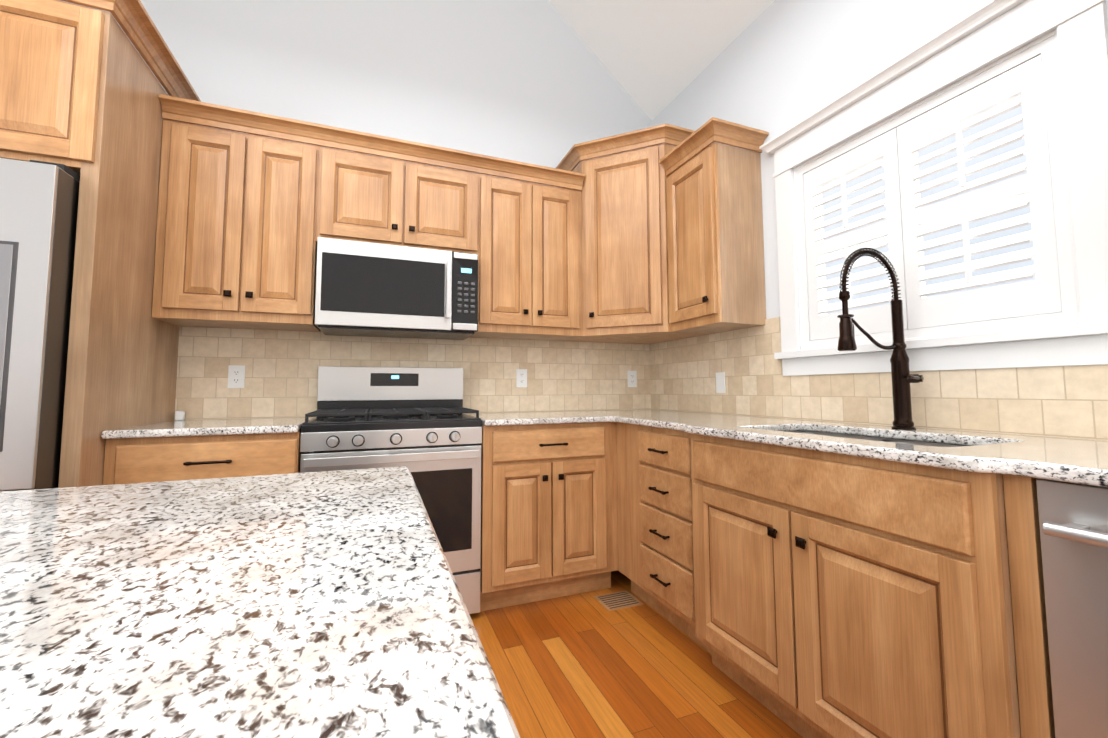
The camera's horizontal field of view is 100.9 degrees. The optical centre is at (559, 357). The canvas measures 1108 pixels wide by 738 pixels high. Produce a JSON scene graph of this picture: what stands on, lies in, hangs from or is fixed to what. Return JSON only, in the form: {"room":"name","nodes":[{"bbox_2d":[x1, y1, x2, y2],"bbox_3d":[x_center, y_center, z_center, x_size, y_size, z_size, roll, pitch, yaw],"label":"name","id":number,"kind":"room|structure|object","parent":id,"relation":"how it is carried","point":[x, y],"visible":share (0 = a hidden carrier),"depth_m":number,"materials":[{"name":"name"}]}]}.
{"room":"kitchen","nodes":[
{"label":"kitchen","id":0,"kind":"room"},
{"bbox_2d":[59,0,651,187],"bbox_3d":[-1.404,-1.663,2.615,4.591,5.800,0.100,1,-4,-22],"label":"wall","id":1,"kind":"structure","parent":0,"point":[535,82],"depth_m":2.77,"materials":[{"name":"white paint"}]},
{"bbox_2d":[152,94,327,331],"bbox_3d":[-1.520,-0.642,2.254,0.634,0.970,0.326,1,-4,-22],"label":"upper cabinet","id":2,"kind":"object","parent":1,"relation":"attached to","point":[244,220],"depth_m":2.10,"materials":[{"name":"brown wood"}]},
{"bbox_2d":[324,126,495,337],"bbox_3d":[-0.873,-0.627,2.512,0.928,0.970,0.326,1,-4,-22],"label":"upper cabinet","id":3,"kind":"object","parent":1,"relation":"attached to","point":[370,198],"depth_m":2.40,"materials":[{"name":"brown wood"}]},
{"bbox_2d":[315,237,477,339],"bbox_3d":[-0.851,-0.338,2.440,0.761,0.424,0.438,1,-4,-22],"label":"microwave","id":4,"kind":"object","parent":3,"relation":"attached to","point":[366,289],"visible":1,"depth_m":2.27,"materials":[{"name":"silver metal"}]},
{"bbox_2d":[174,326,649,419],"bbox_3d":[-0.622,0.117,2.743,2.706,0.540,0.010,1,-4,-22],"label":"wall tile","id":5,"kind":"structure","parent":1,"relation":"attached to","point":[281,374],"depth_m":2.63,"materials":[{"name":"tile"}]},
{"bbox_2d":[228,365,244,387],"bbox_3d":[-1.644,0.095,2.326,0.070,0.114,0.006,1,-4,-22],"label":"electrical outlet","id":6,"kind":"object","parent":5,"relation":"attached to","point":[236,376],"visible":1,"depth_m":2.32,"materials":[{"name":"white plastic"}]},
{"bbox_2d":[516,369,526,386],"bbox_3d":[-0.240,0.128,2.886,0.070,0.114,0.006,1,-4,-22],"label":"electrical outlet","id":7,"kind":"object","parent":5,"relation":"attached to","point":[521,377],"visible":1,"depth_m":2.88,"materials":[{"name":"white plastic"}]},
{"bbox_2d":[627,371,636,386],"bbox_3d":[0.502,0.146,3.182,0.070,0.114,0.006,1,-4,-22],"label":"electrical outlet","id":8,"kind":"object","parent":5,"relation":"attached to","point":[632,378],"visible":1,"depth_m":3.18,"materials":[{"name":"white plastic"}]},
{"bbox_2d":[488,158,584,340],"bbox_3d":[-0.220,-0.612,2.772,0.647,0.970,0.326,1,-4,-22],"label":"upper cabinet","id":9,"kind":"object","parent":1,"relation":"attached to","point":[539,226],"depth_m":2.64,"materials":[{"name":"brown wood"}]},
{"bbox_2d":[556,124,708,343],"bbox_3d":[0.432,-0.706,2.830,0.717,1.160,0.716,1,-4,-22],"label":"upper cabinet","id":10,"kind":"object","parent":1,"relation":"attached to","point":[625,294],"visible":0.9,"depth_m":2.65,"materials":[{"name":"brown wood"}]},
{"bbox_2d":[469,570,802,737],"bbox_3d":[-0.150,1.035,-0.685,4.591,0.050,6.790,1,-4,-22],"label":"floor","id":11,"kind":"structure","parent":0,"point":[585,665],"depth_m":1.68,"materials":[{"name":"brown wood"}]},
{"bbox_2d":[0,158,79,491],"bbox_3d":[-2.185,0.277,1.628,0.906,1.800,0.854,1,-4,-22],"label":"fridge","id":12,"kind":"object","parent":11,"relation":"on","point":[38,210],"visible":0.31,"depth_m":1.43,"materials":[{"name":"silver metal"}]},
{"bbox_2d":[0,0,200,487],"bbox_3d":[-2.184,-0.063,1.683,1.140,2.486,0.834,1,-4,-22],"label":"surround","id":13,"kind":"object","parent":11,"relation":"on","point":[81,88],"visible":0.69,"depth_m":1.61,"materials":[{"name":"brown wood"}]},
{"bbox_2d":[103,430,300,484],"bbox_3d":[-1.461,0.758,1.997,0.614,0.885,0.662,1,-4,-22],"label":"base cabinet","id":14,"kind":"object","parent":11,"relation":"on","point":[141,460],"visible":0.25,"depth_m":1.74,"materials":[{"name":"brown wood"}]},
{"bbox_2d":[101,417,314,438],"bbox_3d":[-1.466,0.302,2.036,0.615,0.030,0.646,1,-4,-22],"label":"countertop","id":15,"kind":"structure","parent":14,"relation":"on","point":[202,427],"depth_m":1.80,"materials":[{"name":"stone"}]},
{"bbox_2d":[175,411,184,419],"bbox_3d":[-1.824,0.277,2.196,0.035,0.045,0.030,1,-4,-22],"label":"puck","id":16,"kind":"object","parent":15,"relation":"on","point":[179,415],"visible":0.98,"depth_m":2.19,"materials":[{"name":"white plastic"}]},
{"bbox_2d":[0,466,519,737],"bbox_3d":[-0.756,0.596,-0.080,1.556,0.915,1.323,1,-4,-22],"label":"kitchen island","id":17,"kind":"object","parent":11,"relation":"on","point":[326,604],"visible":1,"depth_m":0.28,"materials":[{"name":"white stone"}]},
{"bbox_2d":[300,366,481,613],"bbox_3d":[-0.816,0.624,2.255,0.758,1.182,0.644,1,-4,-22],"label":"stove","id":18,"kind":"object","parent":11,"relation":"on","point":[421,426],"visible":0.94,"depth_m":2.10,"materials":[{"name":"silver metal"}]},
{"bbox_2d":[480,422,611,611],"bbox_3d":[-0.174,0.789,2.529,0.638,0.884,0.628,1,-4,-22],"label":"base cabinet","id":19,"kind":"object","parent":11,"relation":"on","point":[549,525],"depth_m":2.24,"materials":[{"name":"brown wood"}]},
{"bbox_2d":[463,411,604,425],"bbox_3d":[-0.175,0.332,2.548,0.629,0.030,0.652,1,-4,-22],"label":"countertop","id":20,"kind":"structure","parent":19,"relation":"on","point":[550,417],"depth_m":2.32,"materials":[{"name":"stone"}]},
{"bbox_2d":[608,422,617,570],"bbox_3d":[0.412,0.803,2.762,0.740,0.884,0.628,1,-4,-22],"label":"base cabinet","id":21,"kind":"object","parent":11,"relation":"on","point":[612,443],"depth_m":2.40,"materials":[{"name":"brown wood"}]},
{"bbox_2d":[594,591,642,610],"bbox_3d":[0.291,1.212,2.286,0.190,0.004,0.160,1,-4,-22],"label":"floor vent","id":22,"kind":"object","parent":11,"relation":"in","point":[617,600],"visible":1,"depth_m":2.28,"materials":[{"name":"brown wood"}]},
{"bbox_2d":[616,422,1054,737],"bbox_3d":[1.010,0.702,1.330,0.693,0.885,2.518,1,-4,-22],"label":"base cabinet","id":23,"kind":"object","parent":11,"relation":"on","point":[804,593],"visible":0.94,"depth_m":1.17,"materials":[{"name":"brown wood"}]},
{"bbox_2d":[585,409,1107,486],"bbox_3d":[0.897,0.265,1.645,0.690,0.030,3.128,1,-4,-22],"label":"countertop","id":24,"kind":"structure","parent":23,"relation":"on","point":[1078,461],"depth_m":1.21,"materials":[{"name":"stone"}]},
{"bbox_2d":[786,431,964,446],"bbox_3d":[0.950,0.365,1.455,0.410,0.194,0.730,1,-4,-22],"label":"sink","id":25,"kind":"object","parent":24,"relation":"in","point":[879,439],"visible":0.12,"depth_m":1.57,"materials":[{"name":"silver metal"}]},
{"bbox_2d":[837,247,923,429],"bbox_3d":[1.070,-0.069,1.526,0.321,0.619,0.114,1,-4,-22],"label":"faucet","id":26,"kind":"object","parent":24,"relation":"on","point":[903,378],"visible":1,"depth_m":1.56,"materials":[{"name":"black metal"}]},
{"bbox_2d":[1036,479,1107,737],"bbox_3d":[1.276,0.657,0.674,0.652,0.881,0.594,1,-4,-22],"label":"dishwasher","id":27,"kind":"object","parent":11,"relation":"on","point":[1073,521],"visible":0.9,"depth_m":0.82,"materials":[{"name":"silver metal"}]},
{"bbox_2d":[549,0,774,119],"bbox_3d":[-0.171,-3.944,-0.340,4.591,3.952,6.790,1,-4,-22],"label":"ceiling","id":28,"kind":"structure","parent":0,"point":[656,57],"depth_m":2.93,"materials":[{"name":"white paint"}]},
{"bbox_2d":[646,0,1107,441],"bbox_3d":[1.919,-0.432,0.248,0.120,2.990,6.590,1,-4,-22],"label":"wall","id":29,"kind":"structure","parent":0,"point":[775,68],"depth_m":2.18,"materials":[{"name":"white paint"}]},
{"bbox_2d":[659,117,768,333],"bbox_3d":[0.806,-0.641,2.408,0.352,0.970,0.446,1,-4,-22],"label":"upper cabinet","id":30,"kind":"object","parent":29,"relation":"attached to","point":[716,276],"visible":1,"depth_m":2.29,"materials":[{"name":"brown wood"}]},
{"bbox_2d":[649,317,1107,440],"bbox_3d":[1.222,0.043,1.792,0.010,0.540,3.130,1,-4,-22],"label":"wall tile","id":31,"kind":"structure","parent":29,"relation":"attached to","point":[1063,401],"depth_m":1.81,"materials":[{"name":"tile"}]},
{"bbox_2d":[716,372,724,392],"bbox_3d":[0.901,0.139,2.569,0.006,0.114,0.070,1,-4,-22],"label":"switch plate","id":32,"kind":"object","parent":31,"relation":"attached to","point":[720,382],"visible":1,"depth_m":2.56,"materials":[{"name":"white plastic"}]},
{"bbox_2d":[759,0,1107,375],"bbox_3d":[1.297,-0.518,1.722,0.184,1.140,1.182,1,-4,-22],"label":"window","id":33,"kind":"structure","parent":29,"relation":"in","point":[1080,32],"depth_m":1.45,"materials":[{"name":"white paint"}]},
{"bbox_2d":[796,35,1077,347],"bbox_3d":[1.286,-0.491,1.716,0.067,0.841,0.886,1,-4,-22],"label":"window shutters","id":34,"kind":"object","parent":33,"relation":"attached to","point":[1047,296],"visible":0.9,"depth_m":1.56,"materials":[{"name":"white paint"}]},
{"label":"outside","id":35,"kind":"structure","parent":0,"visible":0},
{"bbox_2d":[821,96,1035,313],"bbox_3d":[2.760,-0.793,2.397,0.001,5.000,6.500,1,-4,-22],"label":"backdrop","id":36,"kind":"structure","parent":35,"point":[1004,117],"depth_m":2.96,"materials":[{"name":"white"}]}
]}

